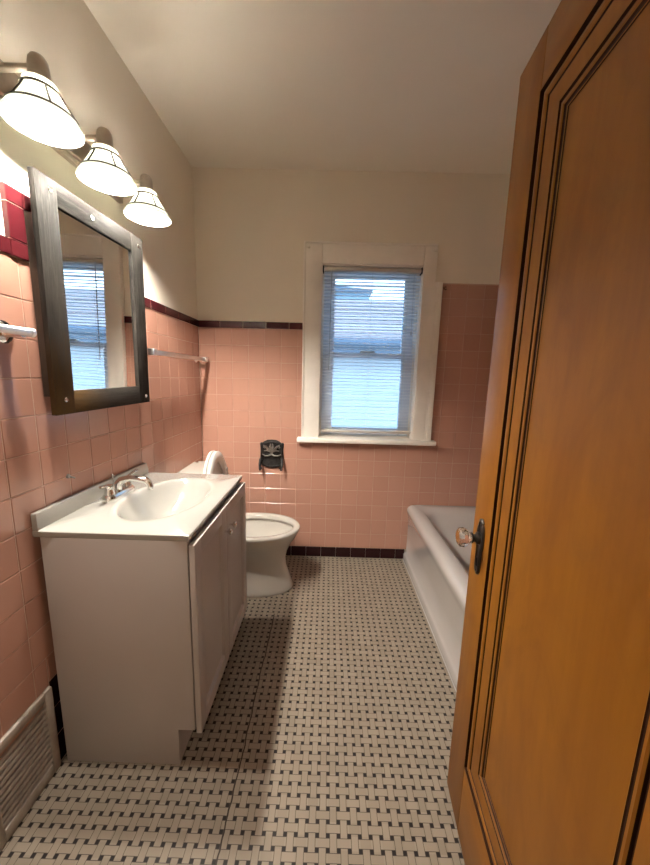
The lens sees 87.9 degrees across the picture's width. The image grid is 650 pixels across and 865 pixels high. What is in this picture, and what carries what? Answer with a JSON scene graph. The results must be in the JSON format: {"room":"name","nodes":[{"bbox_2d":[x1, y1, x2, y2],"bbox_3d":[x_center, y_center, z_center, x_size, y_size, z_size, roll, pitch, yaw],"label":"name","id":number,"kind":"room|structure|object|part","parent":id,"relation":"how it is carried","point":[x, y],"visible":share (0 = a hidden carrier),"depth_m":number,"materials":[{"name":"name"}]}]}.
{"room":"bathroom","nodes":[
{"label":"bathroom","id":0,"kind":"room"},
{"bbox_2d":[0,0,202,759],"bbox_3d":[-0.918,-0.184,1.193,0.141,2.584,2.475,2,9,0],"label":"wall","id":1,"kind":"structure","parent":0,"point":[46,459],"depth_m":1.12,"materials":[{"name":"pink tile"}]},
{"bbox_2d":[0,320,36,342],"bbox_3d":[-0.826,-0.218,0.599,0.072,0.060,0.665,2,9,0],"label":"towel bar","id":2,"kind":"object","parent":1,"relation":"attached to","point":[8,332],"visible":1,"depth_m":0.89,"materials":[{"name":"silver metal"}]},
{"bbox_2d":[0,686,60,851],"bbox_3d":[-0.891,0.982,0.999,0.018,0.304,0.223,2,9,0],"label":"air vent","id":3,"kind":"object","parent":1,"relation":"in","point":[29,763],"visible":1,"depth_m":1.00,"materials":[{"name":"metal"}]},
{"bbox_2d":[0,51,171,226],"bbox_3d":[-0.728,-0.888,1.047,0.242,0.187,0.680,2,9,0],"label":"vanity light","id":4,"kind":"object","parent":1,"relation":"attached to","point":[30,103],"visible":1,"depth_m":0.90,"materials":[{"name":"white glass"}]},
{"bbox_3d":[-0.761,-0.882,0.815,0.114,0.048,0.048,2,9,0],"label":"arm","id":5,"kind":"part","parent":4,"relation":"part of","materials":[{"name":"silver metal"}]},
{"bbox_3d":[-0.694,-0.815,0.826,0.054,0.066,0.054,2,9,0],"label":"bulb","id":6,"kind":"part","parent":4,"relation":"part of","materials":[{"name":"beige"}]},
{"bbox_3d":[-0.694,-0.802,0.828,0.167,0.091,0.167,2,9,0],"label":"lamp shade","id":7,"kind":"part","parent":4,"relation":"part of","materials":[{"name":"white glass"}]},
{"bbox_3d":[-0.830,-0.932,1.038,0.034,0.103,0.675,2,9,0],"label":"plate","id":8,"kind":"part","parent":4,"relation":"part of","materials":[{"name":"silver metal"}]},
{"bbox_3d":[-0.758,-0.922,1.055,0.114,0.048,0.048,2,9,0],"label":"arm","id":9,"kind":"part","parent":4,"relation":"part of","materials":[{"name":"silver metal"}]},
{"bbox_3d":[-0.691,-0.842,1.067,0.167,0.091,0.167,2,9,0],"label":"lamp shade","id":10,"kind":"part","parent":4,"relation":"part of","materials":[{"name":"white glass"}]},
{"bbox_3d":[-0.691,-0.855,1.065,0.054,0.066,0.054,2,9,0],"label":"bulb","id":11,"kind":"part","parent":4,"relation":"part of","materials":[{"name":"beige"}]},
{"bbox_3d":[-0.688,-0.881,1.307,0.167,0.091,0.167,2,9,0],"label":"lamp shade","id":12,"kind":"part","parent":4,"relation":"part of","materials":[{"name":"white glass"}]},
{"bbox_2d":[24,166,149,415],"bbox_3d":[-0.811,-0.426,1.210,0.080,0.678,0.516,2,9,0],"label":"medicine cabinet","id":13,"kind":"object","parent":1,"relation":"attached to","point":[86,269],"visible":1,"depth_m":1.11,"materials":[{"name":"silver wood"}]},
{"bbox_3d":[-0.781,-0.723,1.156,0.017,0.070,0.358,2,9,2],"label":"frame rail","id":14,"kind":"part","parent":13,"relation":"part of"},
{"bbox_2d":[58,209,136,389],"bbox_3d":[-0.795,-0.428,1.209,0.014,0.550,0.372,2,9,2],"label":"mirror glass","id":15,"kind":"object","parent":13,"relation":"on","point":[97,268],"depth_m":1.17,"materials":[{"name":"silver mirror"}]},
{"bbox_3d":[-0.806,-0.130,1.262,0.017,0.076,0.358,2,9,2],"label":"frame rail","id":16,"kind":"part","parent":13,"relation":"part of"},
{"bbox_2d":[31,463,148,530],"bbox_3d":[-0.858,0.216,1.306,0.018,0.056,0.625,2,9,0],"label":"backsplash","id":17,"kind":"structure","parent":1,"relation":"attached to","point":[50,514],"depth_m":1.14,"materials":[{"name":"stone"}]},
{"bbox_2d":[147,348,207,361],"bbox_3d":[-0.810,-0.425,1.880,0.074,0.042,0.719,2,9,0],"label":"towel bar","id":18,"kind":"object","parent":1,"relation":"attached to","point":[150,351],"visible":0.81,"depth_m":1.74,"materials":[{"name":"silver metal"}]},
{"bbox_3d":[-0.814,-0.370,1.546,0.074,0.042,0.042,2,9,0],"label":"post","id":19,"kind":"part","parent":18,"relation":"part of","materials":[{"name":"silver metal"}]},
{"bbox_2d":[0,555,464,864],"bbox_3d":[0.209,1.150,1.344,2.245,0.080,2.365,2,9,0],"label":"floor","id":20,"kind":"structure","parent":0,"point":[325,738],"depth_m":1.16,"materials":[{"name":"tile"}]},
{"bbox_2d":[40,482,246,763],"bbox_3d":[-0.614,0.671,1.380,0.498,0.812,0.621,2,9,0],"label":"vanity cabinet","id":21,"kind":"object","parent":20,"relation":"on","point":[144,632],"visible":0.98,"depth_m":1.08,"materials":[{"name":"white wood"}]},
{"bbox_3d":[-0.645,0.719,1.085,0.443,0.812,0.016,2,9,0],"label":"panel","id":22,"kind":"part","parent":21,"relation":"part of","materials":[{"name":"white wood"}]},
{"bbox_2d":[31,463,241,541],"bbox_3d":[-0.634,0.273,1.313,0.467,0.222,0.625,2,9,0],"label":"sink","id":23,"kind":"object","parent":21,"relation":"in","point":[135,503],"visible":0.99,"depth_m":1.21,"materials":[{"name":"ceramic"}]},
{"bbox_2d":[99,469,152,502],"bbox_3d":[-0.744,0.202,1.301,0.162,0.085,0.234,2,9,0],"label":"faucet","id":24,"kind":"object","parent":23,"relation":"on","point":[122,490],"depth_m":1.29,"materials":[{"name":"silver metal"}]},
{"bbox_3d":[-0.406,0.642,1.217,0.019,0.668,0.313,2,9,0],"label":"door","id":25,"kind":"part","parent":21,"relation":"part of","materials":[{"name":"white wood"}]},
{"bbox_3d":[-0.403,0.642,1.217,0.009,0.564,0.209,2,9,0],"label":"sunk panel","id":26,"kind":"part","parent":21,"relation":"part of","materials":[{"name":"white wood"}]},
{"bbox_3d":[-0.428,0.607,1.367,0.018,0.670,0.582,2,9,0],"label":"frame","id":27,"kind":"part","parent":21,"relation":"part of","materials":[{"name":"white wood"}]},
{"bbox_3d":[-0.373,0.383,1.305,0.031,0.025,0.025,2,9,0],"label":"knob","id":28,"kind":"part","parent":21,"relation":"part of","materials":[{"name":"silver metal"}]},
{"bbox_3d":[-0.373,0.373,1.367,0.031,0.025,0.025,2,9,0],"label":"knob","id":29,"kind":"part","parent":21,"relation":"part of","materials":[{"name":"silver metal"}]},
{"bbox_3d":[-0.403,0.591,1.526,0.019,0.668,0.302,2,9,0],"label":"door","id":30,"kind":"part","parent":21,"relation":"part of","materials":[{"name":"white wood"}]},
{"bbox_3d":[-0.400,0.591,1.526,0.009,0.564,0.198,2,9,0],"label":"sunk panel","id":31,"kind":"part","parent":21,"relation":"part of","materials":[{"name":"white wood"}]},
{"bbox_2d":[178,451,299,597],"bbox_3d":[-0.510,0.538,2.062,0.715,0.855,0.415,2,9,0],"label":"toilet","id":32,"kind":"object","parent":20,"relation":"on","point":[269,536],"visible":0.41,"depth_m":2.02,"materials":[{"name":"ceramic"}]},
{"bbox_3d":[-0.775,0.235,2.016,0.170,0.034,0.415,2,9,0],"label":"tank lid","id":33,"kind":"part","parent":32,"relation":"part of","materials":[{"name":"ceramic"}]},
{"bbox_3d":[-0.664,0.330,2.038,0.046,0.444,0.364,2,9,0],"label":"lid","id":34,"kind":"part","parent":32,"relation":"part of","materials":[{"name":"plastic"}]},
{"bbox_3d":[-0.640,0.331,2.037,0.050,0.440,0.364,2,9,0],"label":"seat","id":35,"kind":"part","parent":32,"relation":"part of","materials":[{"name":"plastic"}]},
{"bbox_3d":[-0.418,0.763,2.106,0.519,0.400,0.386,2,9,0],"label":"bowl","id":36,"kind":"part","parent":32,"relation":"part of","materials":[{"name":"ceramic"}]},
{"bbox_2d":[402,505,475,691],"bbox_3d":[0.942,0.856,1.684,0.756,0.426,1.540,2,9,0],"label":"bathtub","id":37,"kind":"object","parent":20,"relation":"on","point":[437,567],"visible":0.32,"depth_m":1.88,"materials":[{"name":"ceramic"}]},
{"bbox_2d":[84,0,560,173],"bbox_3d":[0.278,-1.476,0.966,2.465,0.100,2.475,2,9,0],"label":"ceiling","id":38,"kind":"structure","parent":0,"point":[346,85],"depth_m":1.42,"materials":[{"name":"paint"}]},
{"bbox_2d":[192,167,509,558],"bbox_3d":[0.258,-0.343,2.341,2.245,2.584,0.150,2,9,0],"label":"wall","id":39,"kind":"structure","parent":0,"point":[252,227],"depth_m":2.23,"materials":[{"name":"pink tile"}]},
{"bbox_2d":[258,440,283,470],"bbox_3d":[-0.372,0.158,2.332,0.172,0.209,0.067,2,9,0],"label":"toilet paper holder","id":40,"kind":"object","parent":39,"relation":"attached to","point":[271,451],"visible":1,"depth_m":2.35,"materials":[{"name":"metal"}]},
{"bbox_3d":[-0.445,0.216,2.341,0.030,0.088,0.065,2,9,0],"label":"arm","id":41,"kind":"part","parent":40,"relation":"part of","materials":[{"name":"metal"}]},
{"bbox_3d":[-0.303,0.220,2.340,0.030,0.088,0.065,2,9,0],"label":"arm","id":42,"kind":"part","parent":40,"relation":"part of","materials":[{"name":"metal"}]},
{"bbox_2d":[297,241,442,445],"bbox_3d":[0.299,-0.571,2.297,0.950,1.283,0.222,2,9,0],"label":"window","id":43,"kind":"structure","parent":39,"relation":"in","point":[316,412],"depth_m":2.24,"materials":[{"name":"white paint"}]},
{"bbox_3d":[0.282,0.057,2.340,0.950,0.031,0.102,2,9,0],"label":"sill","id":44,"kind":"part","parent":43,"relation":"part of","materials":[{"name":"white paint"}]},
{"bbox_3d":[0.285,-0.265,2.367,0.633,0.573,0.031,2,9,0],"label":"sash","id":45,"kind":"part","parent":43,"relation":"part of","materials":[{"name":"paint"}]},
{"bbox_3d":[0.296,-0.538,2.402,0.670,1.150,0.025,2,9,0],"label":"storm frame","id":46,"kind":"part","parent":43,"relation":"part of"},
{"bbox_3d":[0.299,-0.798,2.313,0.633,0.572,0.033,2,9,0],"label":"sash","id":47,"kind":"part","parent":43,"relation":"part of","materials":[{"name":"paint"}]},
{"bbox_2d":[320,265,422,433],"bbox_3d":[0.292,-0.531,2.257,0.639,1.079,0.057,2,9,0],"label":"window blind","id":48,"kind":"object","parent":43,"relation":"attached to","point":[409,271],"visible":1,"depth_m":2.23,"materials":[{"name":"plastic"}]},
{"bbox_3d":[0.281,-0.008,2.349,0.625,0.018,0.030,2,9,0],"label":"rail","id":49,"kind":"part","parent":48,"relation":"part of","materials":[{"name":"white plastic"}]},
{"bbox_3d":[0.569,-0.829,2.184,0.010,0.390,0.010,2,9,0],"label":"pull cord","id":50,"kind":"part","parent":48,"relation":"part of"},
{"bbox_3d":[0.230,0.037,0.032,2.245,2.584,0.120,2,9,0],"label":"wall","id":51,"kind":"structure","parent":0,"visible":0},
{"bbox_2d":[447,0,649,864],"bbox_3d":[0.374,0.223,0.562,0.098,1.996,0.776,2,9,5],"label":"door","id":52,"kind":"structure","parent":51,"relation":"in","point":[549,761],"depth_m":0.57,"materials":[{"name":"orange wood"}]},
{"bbox_3d":[0.372,0.281,0.903,0.036,0.051,0.051,2,9,0],"label":"knob","id":53,"kind":"part","parent":52,"relation":"part of","materials":[{"name":"clear glass"}]},
{"bbox_3d":[0.382,1.097,0.708,0.036,0.225,0.530,2,9,5],"label":"rail","id":54,"kind":"part","parent":52,"relation":"part of","materials":[{"name":"brown wood"}]},
{"bbox_3d":[0.429,-0.704,0.410,0.036,0.115,0.530,2,9,5],"label":"rail","id":55,"kind":"part","parent":52,"relation":"part of","materials":[{"name":"brown wood"}]},
{"label":"outside","id":56,"kind":"structure","parent":0,"visible":0},
{"bbox_3d":[0.202,0.259,10.636,26.000,0.150,15.700,2,9,0],"label":"ground","id":57,"kind":"structure","parent":56,"visible":0},
{"bbox_2d":[335,286,372,300],"bbox_3d":[-2.224,-2.683,12.562,7.360,4.900,3.400,2,9,0],"label":"house","id":58,"kind":"structure","parent":57,"relation":"on","point":[357,294],"depth_m":10.72,"materials":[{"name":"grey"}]},
{"bbox_2d":[331,300,402,427],"bbox_3d":[0.446,-0.802,6.009,10.900,3.465,2.352,2,9,0],"label":"neighbor house","id":59,"kind":"structure","parent":57,"relation":"on","point":[356,418],"depth_m":5.28,"materials":[{"name":"white"}]}
]}

